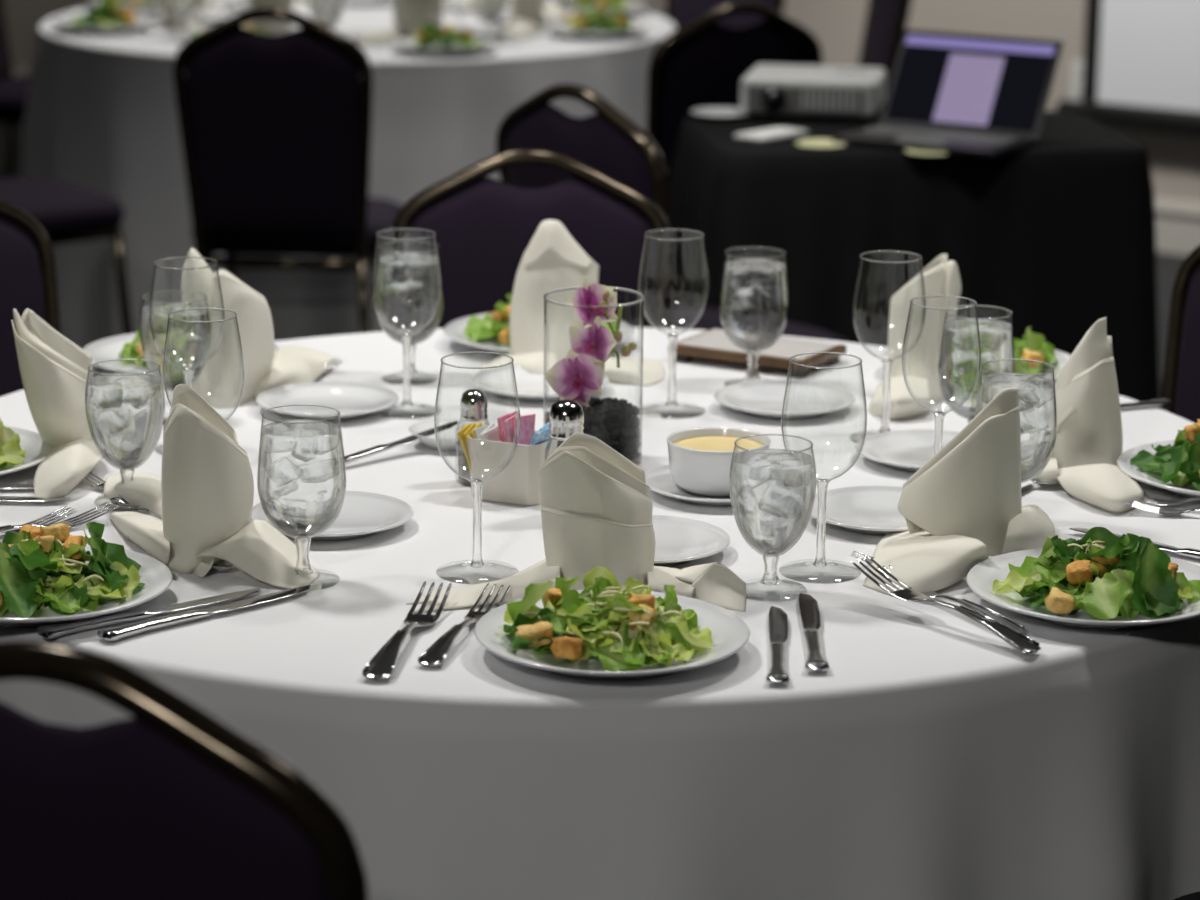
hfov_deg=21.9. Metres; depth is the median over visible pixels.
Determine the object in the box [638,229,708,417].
wine glass
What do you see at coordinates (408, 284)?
bowl
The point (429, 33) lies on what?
salad
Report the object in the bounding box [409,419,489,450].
butter dish
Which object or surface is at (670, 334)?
bowl
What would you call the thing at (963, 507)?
folded napkin
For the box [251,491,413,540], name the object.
bread plate
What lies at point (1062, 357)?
salad plate
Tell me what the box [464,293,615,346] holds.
salad
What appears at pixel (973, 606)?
fork
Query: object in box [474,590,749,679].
salad plate
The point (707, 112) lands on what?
dish
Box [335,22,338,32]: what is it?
wine glass
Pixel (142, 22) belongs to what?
salad plate
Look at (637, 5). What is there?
salad plate
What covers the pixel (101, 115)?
tablecloth
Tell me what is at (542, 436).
packet
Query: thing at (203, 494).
folded napkin
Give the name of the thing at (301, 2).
folded napkin
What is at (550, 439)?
jar
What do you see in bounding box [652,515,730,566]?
bread plate
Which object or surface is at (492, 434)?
packet
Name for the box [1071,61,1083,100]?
wall outlet
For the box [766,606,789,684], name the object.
knife
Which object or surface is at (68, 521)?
fork
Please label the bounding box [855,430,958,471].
bread plate
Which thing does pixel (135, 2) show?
salad
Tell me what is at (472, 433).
packet
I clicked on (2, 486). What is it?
knife
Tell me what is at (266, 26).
folded napkin
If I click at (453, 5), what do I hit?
bread plate
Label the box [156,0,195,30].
folded napkin
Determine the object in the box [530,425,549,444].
packet
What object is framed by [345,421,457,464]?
knife
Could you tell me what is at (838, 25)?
wall
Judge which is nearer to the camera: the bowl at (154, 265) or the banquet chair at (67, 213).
the bowl at (154, 265)
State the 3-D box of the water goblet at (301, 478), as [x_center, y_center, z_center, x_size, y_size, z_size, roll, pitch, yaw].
[-0.279,0.045,2.906,0.083,0.163,0.083,-2,15,-10]
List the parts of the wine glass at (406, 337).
stem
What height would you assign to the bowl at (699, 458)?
0.053 m
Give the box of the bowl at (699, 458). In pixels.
[667,426,770,495]
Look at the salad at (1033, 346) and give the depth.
3.77 m
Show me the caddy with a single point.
(518, 483)
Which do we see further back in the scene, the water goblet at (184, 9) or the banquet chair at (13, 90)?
the banquet chair at (13, 90)
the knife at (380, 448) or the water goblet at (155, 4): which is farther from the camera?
the water goblet at (155, 4)
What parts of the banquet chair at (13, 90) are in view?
backrest, frame, leg, seat frame, seat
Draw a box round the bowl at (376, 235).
[371,235,441,334]
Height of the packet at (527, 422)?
0.066 m
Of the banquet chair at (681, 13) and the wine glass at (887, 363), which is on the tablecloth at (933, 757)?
the wine glass at (887, 363)
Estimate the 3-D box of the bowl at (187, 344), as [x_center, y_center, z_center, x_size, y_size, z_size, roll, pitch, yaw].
[-0.482,-0.121,3.520,0.081,0.107,0.081,4,15,12]
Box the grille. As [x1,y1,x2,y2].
[747,86,862,113]
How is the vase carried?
on the tablecloth at (933, 757)
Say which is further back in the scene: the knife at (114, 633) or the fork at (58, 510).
the fork at (58, 510)
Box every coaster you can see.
[796,139,845,147]
[904,149,947,155]
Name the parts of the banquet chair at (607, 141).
backrest, frame, seat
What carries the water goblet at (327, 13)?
on the tablecloth at (101, 115)
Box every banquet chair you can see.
[0,0,30,177]
[0,177,132,334]
[0,199,60,396]
[0,640,368,899]
[173,7,403,332]
[389,149,671,328]
[496,83,847,341]
[646,1,821,191]
[665,0,784,29]
[858,0,911,112]
[1161,245,1199,899]
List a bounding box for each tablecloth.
[0,327,1199,899]
[22,0,676,369]
[669,111,1160,408]
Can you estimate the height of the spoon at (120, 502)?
0.010 m
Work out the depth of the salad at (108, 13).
7.19 m
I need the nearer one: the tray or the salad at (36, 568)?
the salad at (36, 568)
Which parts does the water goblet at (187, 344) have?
stem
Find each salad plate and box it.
[0,426,53,477]
[0,544,172,626]
[52,17,156,34]
[83,333,278,374]
[87,0,164,11]
[176,36,191,44]
[390,37,497,55]
[444,312,633,355]
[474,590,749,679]
[545,22,648,39]
[553,0,647,15]
[881,349,1070,379]
[966,548,1199,629]
[1117,440,1199,497]
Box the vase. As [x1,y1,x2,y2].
[543,286,644,465]
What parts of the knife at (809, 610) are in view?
blade, handle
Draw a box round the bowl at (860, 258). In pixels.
[852,258,925,359]
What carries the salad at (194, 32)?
on the salad plate at (182, 40)
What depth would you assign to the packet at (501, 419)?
3.21 m
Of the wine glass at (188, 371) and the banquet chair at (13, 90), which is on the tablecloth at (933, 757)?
the wine glass at (188, 371)
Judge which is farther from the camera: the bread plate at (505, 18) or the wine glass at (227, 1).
the bread plate at (505, 18)
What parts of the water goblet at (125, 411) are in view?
stem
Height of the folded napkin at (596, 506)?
0.142 m
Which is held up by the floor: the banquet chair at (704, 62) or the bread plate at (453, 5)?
the banquet chair at (704, 62)
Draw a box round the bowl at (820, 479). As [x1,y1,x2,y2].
[781,362,866,481]
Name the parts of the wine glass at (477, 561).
stem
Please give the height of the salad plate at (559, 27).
0.022 m
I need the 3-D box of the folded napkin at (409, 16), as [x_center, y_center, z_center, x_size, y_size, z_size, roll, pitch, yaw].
[-0.459,-1.009,7.012,0.207,0.178,0.097,-1,14,-5]
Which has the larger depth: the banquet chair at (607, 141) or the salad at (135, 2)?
the salad at (135, 2)
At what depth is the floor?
8.44 m
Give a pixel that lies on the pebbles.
(614, 421)
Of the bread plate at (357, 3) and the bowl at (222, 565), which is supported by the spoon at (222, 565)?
the bowl at (222, 565)
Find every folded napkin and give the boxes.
[12,308,103,502]
[103,384,319,588]
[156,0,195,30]
[181,248,337,407]
[198,0,218,10]
[242,0,292,34]
[292,0,308,4]
[354,0,442,44]
[406,433,745,612]
[442,0,471,5]
[480,220,664,384]
[497,0,542,38]
[541,0,575,19]
[863,388,1054,595]
[868,254,960,418]
[1036,317,1143,513]
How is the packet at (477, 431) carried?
in the caddy
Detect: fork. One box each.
[0,502,117,532]
[3,506,77,533]
[81,472,105,489]
[324,358,345,369]
[362,581,451,678]
[417,583,510,665]
[850,551,873,563]
[851,557,1040,653]
[877,565,1025,633]
[1125,501,1199,514]
[1138,497,1199,505]
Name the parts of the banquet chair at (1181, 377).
frame, backrest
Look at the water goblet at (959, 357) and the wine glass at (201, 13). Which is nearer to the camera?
the water goblet at (959, 357)
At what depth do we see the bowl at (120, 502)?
3.17 m
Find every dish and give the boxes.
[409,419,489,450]
[691,107,749,118]
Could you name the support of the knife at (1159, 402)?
on the tablecloth at (933, 757)
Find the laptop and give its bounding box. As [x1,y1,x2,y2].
[833,29,1062,158]
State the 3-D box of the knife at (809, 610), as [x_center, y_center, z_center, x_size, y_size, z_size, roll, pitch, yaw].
[0.190,0.161,2.778,0.022,0.010,0.228,1,14,1]
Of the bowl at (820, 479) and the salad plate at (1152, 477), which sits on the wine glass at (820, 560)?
the bowl at (820, 479)
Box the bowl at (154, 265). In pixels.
[149,265,224,368]
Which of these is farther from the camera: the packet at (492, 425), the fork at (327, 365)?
the fork at (327, 365)
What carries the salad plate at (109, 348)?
on the tablecloth at (933, 757)
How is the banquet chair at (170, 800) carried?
on the floor
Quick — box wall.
[4,0,1199,202]
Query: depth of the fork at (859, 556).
2.99 m
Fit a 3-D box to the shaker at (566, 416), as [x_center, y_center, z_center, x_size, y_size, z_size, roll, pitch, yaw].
[-0.034,0.010,3.134,0.042,0.124,0.042,-1,14,-6]
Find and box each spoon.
[110,497,150,512]
[126,535,233,570]
[1031,477,1060,486]
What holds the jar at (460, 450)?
on the shaker at (474, 402)
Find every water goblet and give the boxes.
[85,359,164,509]
[139,290,210,424]
[142,0,162,18]
[167,0,201,36]
[257,404,345,589]
[308,0,343,28]
[375,241,443,383]
[471,0,506,41]
[554,0,577,21]
[720,247,788,385]
[729,434,815,600]
[938,305,1014,423]
[975,359,1056,482]
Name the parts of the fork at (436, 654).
handle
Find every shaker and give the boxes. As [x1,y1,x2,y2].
[455,389,487,485]
[545,399,583,459]
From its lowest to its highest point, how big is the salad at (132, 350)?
0.058 m
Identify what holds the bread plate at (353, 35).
on the tablecloth at (101, 115)
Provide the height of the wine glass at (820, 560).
0.209 m
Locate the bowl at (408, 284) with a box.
[375,249,443,345]
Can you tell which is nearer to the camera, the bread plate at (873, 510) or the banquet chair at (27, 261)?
the bread plate at (873, 510)
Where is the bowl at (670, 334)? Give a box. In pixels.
[638,236,708,335]
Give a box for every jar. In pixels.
[455,417,463,485]
[545,438,551,459]
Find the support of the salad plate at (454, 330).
on the tablecloth at (933, 757)
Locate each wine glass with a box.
[149,257,224,454]
[163,308,244,420]
[197,0,204,16]
[226,0,229,18]
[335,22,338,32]
[371,228,441,417]
[434,351,519,584]
[458,0,462,31]
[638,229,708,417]
[779,352,866,583]
[850,251,925,442]
[902,295,980,454]
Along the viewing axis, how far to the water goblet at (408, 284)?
3.70 m
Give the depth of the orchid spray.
3.31 m
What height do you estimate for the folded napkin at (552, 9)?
0.178 m
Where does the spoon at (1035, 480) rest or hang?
on the tablecloth at (933, 757)
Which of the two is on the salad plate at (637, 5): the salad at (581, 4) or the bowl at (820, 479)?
the salad at (581, 4)
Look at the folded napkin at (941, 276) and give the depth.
3.66 m
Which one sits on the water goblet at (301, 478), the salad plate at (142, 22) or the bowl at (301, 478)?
the bowl at (301, 478)
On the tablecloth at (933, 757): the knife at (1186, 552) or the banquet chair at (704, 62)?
the knife at (1186, 552)
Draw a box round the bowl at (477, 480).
[434,362,519,482]
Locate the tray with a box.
[668,328,846,377]
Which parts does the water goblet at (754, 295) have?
stem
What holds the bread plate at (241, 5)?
on the tablecloth at (101, 115)
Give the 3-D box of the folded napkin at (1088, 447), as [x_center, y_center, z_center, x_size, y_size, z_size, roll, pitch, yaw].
[0.515,-0.047,3.286,0.105,0.170,0.265,1,14,0]
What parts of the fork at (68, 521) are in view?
handle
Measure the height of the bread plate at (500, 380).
0.016 m
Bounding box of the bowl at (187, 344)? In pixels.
[139,297,210,390]
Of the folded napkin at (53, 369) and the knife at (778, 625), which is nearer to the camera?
the knife at (778, 625)
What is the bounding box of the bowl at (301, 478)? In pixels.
[257,415,345,539]
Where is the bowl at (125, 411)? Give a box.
[85,367,164,470]
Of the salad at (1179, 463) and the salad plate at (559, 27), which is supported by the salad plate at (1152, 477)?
the salad at (1179, 463)
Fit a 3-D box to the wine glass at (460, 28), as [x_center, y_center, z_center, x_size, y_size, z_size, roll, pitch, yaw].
[-0.322,-1.058,7.143,0.081,0.209,0.081,1,14,0]
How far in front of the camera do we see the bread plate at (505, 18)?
7.47 m
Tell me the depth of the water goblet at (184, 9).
7.09 m
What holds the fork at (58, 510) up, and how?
on the tablecloth at (933, 757)
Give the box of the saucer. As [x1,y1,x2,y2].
[645,465,732,505]
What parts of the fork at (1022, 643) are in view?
handle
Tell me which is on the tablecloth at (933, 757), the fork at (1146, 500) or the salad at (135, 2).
the fork at (1146, 500)
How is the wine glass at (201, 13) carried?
on the tablecloth at (101, 115)
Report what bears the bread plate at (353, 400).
on the tablecloth at (933, 757)
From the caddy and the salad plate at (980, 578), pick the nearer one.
the salad plate at (980, 578)
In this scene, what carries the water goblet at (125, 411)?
on the tablecloth at (933, 757)
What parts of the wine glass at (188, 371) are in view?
stem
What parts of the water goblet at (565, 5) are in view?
stem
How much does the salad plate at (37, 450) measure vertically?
0.022 m
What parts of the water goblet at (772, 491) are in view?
stem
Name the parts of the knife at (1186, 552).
handle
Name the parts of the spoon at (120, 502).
handle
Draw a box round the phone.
[734,127,808,141]
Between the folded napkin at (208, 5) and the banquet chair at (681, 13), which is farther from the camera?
the banquet chair at (681, 13)
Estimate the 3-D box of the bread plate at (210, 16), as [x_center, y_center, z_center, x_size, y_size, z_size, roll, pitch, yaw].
[-0.960,-1.037,7.430,0.165,0.016,0.165,1,14,0]
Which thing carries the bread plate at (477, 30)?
on the tablecloth at (101, 115)
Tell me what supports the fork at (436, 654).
on the tablecloth at (933, 757)
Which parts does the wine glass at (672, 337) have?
stem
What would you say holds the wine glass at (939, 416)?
on the tablecloth at (933, 757)
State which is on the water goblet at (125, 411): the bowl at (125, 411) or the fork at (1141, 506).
the bowl at (125, 411)
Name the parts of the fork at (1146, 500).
handle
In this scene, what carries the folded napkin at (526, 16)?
on the tablecloth at (101, 115)
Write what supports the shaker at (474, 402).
on the tablecloth at (933, 757)
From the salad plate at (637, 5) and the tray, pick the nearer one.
the tray
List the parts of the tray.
panel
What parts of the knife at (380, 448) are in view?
handle, blade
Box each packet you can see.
[457,423,471,472]
[464,423,475,443]
[470,422,482,438]
[473,425,489,438]
[480,423,494,437]
[480,425,499,441]
[497,411,517,441]
[504,413,518,442]
[513,414,535,444]
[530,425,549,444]
[532,428,549,444]
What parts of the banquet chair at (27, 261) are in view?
backrest, frame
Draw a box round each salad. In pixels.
[0,419,25,467]
[0,522,144,617]
[70,0,136,26]
[116,0,164,4]
[119,330,148,366]
[192,23,261,36]
[413,22,481,48]
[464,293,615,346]
[503,567,712,670]
[565,7,632,31]
[572,0,633,9]
[992,527,1199,620]
[1013,326,1058,373]
[1130,419,1199,490]
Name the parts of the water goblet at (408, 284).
stem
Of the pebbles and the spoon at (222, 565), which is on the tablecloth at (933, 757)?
the spoon at (222, 565)
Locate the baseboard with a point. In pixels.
(1177, 222)
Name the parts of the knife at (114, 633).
handle, blade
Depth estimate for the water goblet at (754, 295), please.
3.68 m
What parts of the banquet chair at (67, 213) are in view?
seat, seat frame, leg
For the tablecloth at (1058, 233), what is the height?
0.750 m
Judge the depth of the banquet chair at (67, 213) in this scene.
6.58 m
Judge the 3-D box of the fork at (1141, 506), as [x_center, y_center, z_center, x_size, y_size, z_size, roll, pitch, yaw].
[0.619,0.062,3.172,0.177,0.012,0.022,4,15,14]
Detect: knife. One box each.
[0,484,33,488]
[0,496,69,501]
[37,588,259,638]
[97,585,309,641]
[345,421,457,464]
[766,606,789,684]
[798,592,829,672]
[1021,484,1033,493]
[1069,528,1199,559]
[1120,399,1171,409]
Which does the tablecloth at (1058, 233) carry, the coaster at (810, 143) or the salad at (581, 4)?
the coaster at (810, 143)
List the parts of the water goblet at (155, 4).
stem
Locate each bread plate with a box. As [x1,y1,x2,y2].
[196,11,233,22]
[221,0,247,10]
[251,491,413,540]
[256,382,398,420]
[334,30,372,40]
[343,0,392,6]
[442,1,473,11]
[442,25,505,37]
[471,364,608,401]
[495,12,552,24]
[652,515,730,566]
[714,380,855,419]
[810,486,908,534]
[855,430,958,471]
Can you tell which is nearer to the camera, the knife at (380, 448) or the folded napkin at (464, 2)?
the knife at (380, 448)
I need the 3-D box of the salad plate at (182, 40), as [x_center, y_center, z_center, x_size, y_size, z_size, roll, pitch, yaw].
[-0.821,-0.901,6.890,0.242,0.022,0.242,1,14,0]
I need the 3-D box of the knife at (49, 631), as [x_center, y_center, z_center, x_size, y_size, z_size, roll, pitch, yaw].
[-0.406,0.146,2.814,0.231,0.010,0.022,-10,18,-37]
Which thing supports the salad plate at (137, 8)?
on the tablecloth at (101, 115)
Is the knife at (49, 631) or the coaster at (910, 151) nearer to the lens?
the knife at (49, 631)
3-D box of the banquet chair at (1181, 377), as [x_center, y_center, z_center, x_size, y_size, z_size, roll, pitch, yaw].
[0.720,0.192,3.876,0.533,0.944,0.436,-12,19,-41]
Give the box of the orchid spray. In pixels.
[545,277,636,406]
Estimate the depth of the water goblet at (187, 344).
3.49 m
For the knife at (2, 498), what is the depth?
3.19 m
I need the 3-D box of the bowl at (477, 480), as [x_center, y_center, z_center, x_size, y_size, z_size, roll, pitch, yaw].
[-0.116,-0.027,2.921,0.081,0.118,0.081,1,14,0]
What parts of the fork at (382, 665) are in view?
handle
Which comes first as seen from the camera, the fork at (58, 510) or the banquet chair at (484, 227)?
the fork at (58, 510)
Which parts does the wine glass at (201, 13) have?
stem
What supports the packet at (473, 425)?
in the caddy
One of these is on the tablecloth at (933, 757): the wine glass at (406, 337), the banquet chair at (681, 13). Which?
the wine glass at (406, 337)
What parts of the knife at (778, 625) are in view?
handle, blade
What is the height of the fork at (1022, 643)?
0.034 m
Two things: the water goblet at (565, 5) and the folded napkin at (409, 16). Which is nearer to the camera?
the folded napkin at (409, 16)
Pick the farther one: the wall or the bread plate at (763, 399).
the wall
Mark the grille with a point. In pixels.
(760, 99)
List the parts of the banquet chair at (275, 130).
leg, backrest, frame, seat frame, seat, leg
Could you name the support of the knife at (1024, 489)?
on the tablecloth at (933, 757)
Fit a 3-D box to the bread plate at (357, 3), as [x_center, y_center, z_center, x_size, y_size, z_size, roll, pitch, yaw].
[-0.591,-1.131,7.814,0.165,0.016,0.165,1,14,0]
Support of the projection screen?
attached to the wall
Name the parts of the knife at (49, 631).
handle, blade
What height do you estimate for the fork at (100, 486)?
0.012 m
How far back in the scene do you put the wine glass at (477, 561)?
2.94 m
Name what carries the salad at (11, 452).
on the salad plate at (37, 450)
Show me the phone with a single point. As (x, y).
(769, 134)
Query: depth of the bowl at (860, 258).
3.44 m
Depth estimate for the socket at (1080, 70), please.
8.80 m
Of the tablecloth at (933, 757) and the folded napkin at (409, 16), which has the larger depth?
the folded napkin at (409, 16)
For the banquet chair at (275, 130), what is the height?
0.944 m
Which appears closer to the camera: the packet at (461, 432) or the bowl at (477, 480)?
the bowl at (477, 480)
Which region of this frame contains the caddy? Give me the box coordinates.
[467,430,557,505]
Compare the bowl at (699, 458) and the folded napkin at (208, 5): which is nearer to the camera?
the bowl at (699, 458)
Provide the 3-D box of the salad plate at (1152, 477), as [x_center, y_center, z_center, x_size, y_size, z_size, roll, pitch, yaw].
[0.672,0.028,3.296,0.242,0.022,0.242,1,14,0]
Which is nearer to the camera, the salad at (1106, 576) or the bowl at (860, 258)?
the salad at (1106, 576)
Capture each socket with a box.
[1076,85,1082,94]
[1077,67,1083,77]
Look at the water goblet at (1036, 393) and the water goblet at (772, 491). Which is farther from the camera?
the water goblet at (1036, 393)
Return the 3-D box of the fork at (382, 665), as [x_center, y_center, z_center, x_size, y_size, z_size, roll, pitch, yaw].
[-0.171,0.159,2.749,0.031,0.017,0.240,3,14,10]
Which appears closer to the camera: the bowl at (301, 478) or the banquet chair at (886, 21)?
the bowl at (301, 478)
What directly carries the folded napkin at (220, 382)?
on the tablecloth at (933, 757)
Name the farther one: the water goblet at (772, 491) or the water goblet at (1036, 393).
the water goblet at (1036, 393)
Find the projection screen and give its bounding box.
[1056,0,1199,136]
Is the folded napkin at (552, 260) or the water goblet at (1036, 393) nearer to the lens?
the water goblet at (1036, 393)
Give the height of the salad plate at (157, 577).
0.022 m
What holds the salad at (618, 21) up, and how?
on the salad plate at (559, 27)
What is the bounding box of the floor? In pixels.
[0,123,1199,899]
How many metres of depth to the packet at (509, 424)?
3.20 m
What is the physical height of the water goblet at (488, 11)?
0.163 m
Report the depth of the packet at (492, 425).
3.22 m
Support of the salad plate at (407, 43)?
on the tablecloth at (101, 115)
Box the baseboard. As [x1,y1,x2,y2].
[13,69,1199,254]
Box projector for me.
[740,64,885,121]
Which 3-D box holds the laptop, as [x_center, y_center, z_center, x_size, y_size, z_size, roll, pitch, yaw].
[0.634,-0.651,5.639,0.320,0.181,0.294,9,17,30]
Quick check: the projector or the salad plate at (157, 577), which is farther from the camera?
the projector
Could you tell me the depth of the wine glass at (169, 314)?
3.10 m
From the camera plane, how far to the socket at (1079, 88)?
8.82 m
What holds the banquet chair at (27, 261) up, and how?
on the floor
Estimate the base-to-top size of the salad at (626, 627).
0.061 m
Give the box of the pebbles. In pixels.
[543,396,641,459]
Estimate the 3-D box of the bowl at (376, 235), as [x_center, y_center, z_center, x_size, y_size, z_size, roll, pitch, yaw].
[-0.222,-0.189,3.555,0.081,0.118,0.081,1,14,0]

